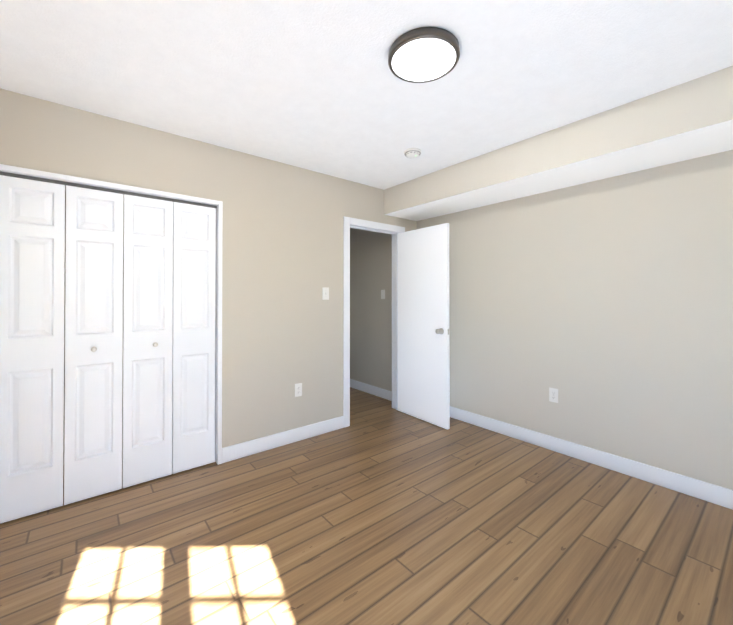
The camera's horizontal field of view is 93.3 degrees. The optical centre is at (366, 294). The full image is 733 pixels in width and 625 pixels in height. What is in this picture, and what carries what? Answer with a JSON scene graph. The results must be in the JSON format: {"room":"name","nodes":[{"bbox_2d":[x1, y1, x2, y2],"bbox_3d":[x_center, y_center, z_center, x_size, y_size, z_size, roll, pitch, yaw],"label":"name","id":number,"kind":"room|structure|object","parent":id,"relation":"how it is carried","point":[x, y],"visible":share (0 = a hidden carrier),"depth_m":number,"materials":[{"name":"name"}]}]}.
{"room":"empty bedroom","nodes":[
{"label":"empty bedroom","id":0,"kind":"room"},
{"bbox_2d":[63,187,123,463],"bbox_3d":[-1.888,0.079,2.631,1.785,2.440,0.670,0,-1,-39],"label":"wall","id":1,"kind":"structure","parent":0,"point":[64,323],"depth_m":2.66,"materials":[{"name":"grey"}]},
{"bbox_2d":[0,88,416,447],"bbox_3d":[-1.009,0.081,2.840,4.280,2.440,0.120,0,-1,-39],"label":"wall","id":2,"kind":"structure","parent":0,"point":[282,266],"depth_m":2.84,"materials":[{"name":"beige paint"}]},
{"bbox_2d":[0,175,64,523],"bbox_3d":[-1.963,0.308,2.029,0.288,1.950,0.032,0,-1,-39],"label":"closet door","id":3,"kind":"structure","parent":2,"relation":"in","point":[32,255],"depth_m":2.02,"materials":[{"name":"white wood"}]},
{"bbox_2d":[64,185,122,504],"bbox_3d":[-1.724,0.309,2.198,0.288,1.950,0.073,0,-1,-39],"label":"closet door","id":4,"kind":"structure","parent":2,"relation":"in","point":[93,349],"depth_m":2.20,"materials":[{"name":"white wood"}]},
{"bbox_2d":[0,164,222,464],"bbox_3d":[-1.633,0.289,2.318,1.245,2.015,0.136,0,-1,-39],"label":"trim","id":5,"kind":"structure","parent":2,"relation":"attached to","point":[32,174],"depth_m":2.57,"materials":[{"name":"white wood"}]},
{"bbox_2d":[122,194,172,487],"bbox_3d":[-1.498,0.310,2.384,0.288,1.950,0.073,0,-1,-39],"label":"closet door","id":6,"kind":"structure","parent":2,"relation":"in","point":[147,333],"depth_m":2.38,"materials":[{"name":"white wood"}]},
{"bbox_2d":[172,202,215,473],"bbox_3d":[-1.284,0.312,2.585,0.288,1.950,0.032,0,-1,-39],"label":"closet door","id":7,"kind":"structure","parent":2,"relation":"in","point":[193,341],"depth_m":2.57,"materials":[{"name":"white wood"}]},
{"bbox_2d":[222,416,343,462],"bbox_3d":[-0.668,1.245,3.023,1.150,0.115,0.016,0,-1,-39],"label":"baseboard","id":8,"kind":"structure","parent":2,"relation":"attached to","point":[233,452],"depth_m":2.95,"materials":[{"name":"white wood"}]},
{"bbox_2d":[295,383,301,396],"bbox_3d":[-0.605,0.853,3.082,0.070,0.115,0.008,0,-1,-39],"label":"outlet","id":9,"kind":"object","parent":2,"relation":"attached to","point":[298,389],"visible":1,"depth_m":3.08,"materials":[{"name":"white plastic"}]},
{"bbox_2d":[322,287,328,299],"bbox_3d":[-0.381,-0.006,3.265,0.070,0.115,0.019,0,-1,-39],"label":"light switch","id":10,"kind":"object","parent":2,"relation":"attached to","point":[325,293],"visible":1,"depth_m":3.27,"materials":[{"name":"white plastic"}]},
{"bbox_2d":[343,216,404,427],"bbox_3d":[0.062,0.272,3.716,0.850,2.070,0.152,0,-1,-39],"label":"door frame","id":11,"kind":"structure","parent":2,"relation":"attached to","point":[361,224],"depth_m":3.50,"materials":[{"name":"white wood"}]},
{"bbox_2d":[398,223,449,428],"bbox_3d":[0.564,0.307,3.595,0.173,1.975,0.708,0,-1,-39],"label":"door","id":12,"kind":"structure","parent":2,"relation":"in","point":[423,336],"depth_m":3.54,"materials":[{"name":"white wood"}]},
{"bbox_2d":[0,387,732,624],"bbox_3d":[-0.416,1.293,1.869,4.940,0.001,6.800,0,-1,-39],"label":"floor","id":13,"kind":"structure","parent":0,"point":[379,511],"depth_m":1.79,"materials":[{"name":"brown wood"}]},
{"bbox_2d":[0,0,732,189],"bbox_3d":[0.252,-1.151,1.310,4.040,0.001,3.860,0,-1,-39],"label":"ceiling","id":14,"kind":"structure","parent":0,"point":[319,86],"depth_m":1.75,"materials":[{"name":"paint"}]},
{"bbox_2d":[404,148,420,157],"bbox_3d":[0.368,-1.120,2.762,0.136,0.040,0.136,0,-1,-39],"label":"smoke detector","id":15,"kind":"object","parent":14,"relation":"attached to","point":[412,152],"visible":1,"depth_m":2.72,"materials":[{"name":"white plastic"}]},
{"bbox_2d":[388,27,459,82],"bbox_3d":[0.271,-1.119,1.649,0.336,0.059,0.336,0,-1,-39],"label":"ceiling light","id":16,"kind":"object","parent":14,"relation":"attached to","point":[423,54],"visible":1,"depth_m":1.59,"materials":[{"name":"white"}]},
{"bbox_2d":[384,66,732,220],"bbox_3d":[1.613,-1.008,2.424,0.520,0.270,3.860,0,-1,-39],"label":"soffit beam","id":17,"kind":"structure","parent":14,"relation":"attached to","point":[691,119],"depth_m":2.30,"materials":[{"name":"beige paint"}]},
{"bbox_2d":[350,228,391,390],"bbox_3d":[-0.116,0.096,4.890,0.120,2.440,1.920,0,-1,-39],"label":"wall","id":18,"kind":"structure","parent":0,"point":[370,312],"depth_m":4.58,"materials":[{"name":"beige paint"}]},
{"bbox_2d":[350,379,391,400],"bbox_3d":[-0.170,1.258,4.837,0.020,0.115,1.920,0,-1,-39],"label":"baseboard","id":19,"kind":"structure","parent":18,"relation":"attached to","point":[383,393],"depth_m":4.54,"materials":[{"name":"white wood"}]},
{"bbox_2d":[381,290,384,298],"bbox_3d":[0.204,0.003,4.390,0.019,0.115,0.070,0,-1,-39],"label":"light switch","id":20,"kind":"object","parent":18,"relation":"attached to","point":[382,294],"visible":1,"depth_m":4.38,"materials":[{"name":"white plastic"}]},
{"bbox_2d":[417,150,732,489],"bbox_3d":[1.861,0.079,2.618,0.120,2.440,4.100,0,-1,-39],"label":"wall","id":21,"kind":"structure","parent":0,"point":[604,307],"depth_m":2.58,"materials":[{"name":"beige paint"}]},
{"bbox_2d":[549,387,557,402],"bbox_3d":[1.558,0.841,2.881,0.008,0.115,0.070,0,-1,-39],"label":"outlet","id":22,"kind":"object","parent":21,"relation":"attached to","point":[553,394],"visible":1,"depth_m":2.88,"materials":[{"name":"white plastic"}]},
{"bbox_2d":[450,406,732,509],"bbox_3d":[1.807,1.241,2.565,0.020,0.115,3.860,0,-1,-39],"label":"baseboard","id":23,"kind":"structure","parent":21,"relation":"attached to","point":[708,492],"depth_m":2.56,"materials":[{"name":"white wood"}]}
]}

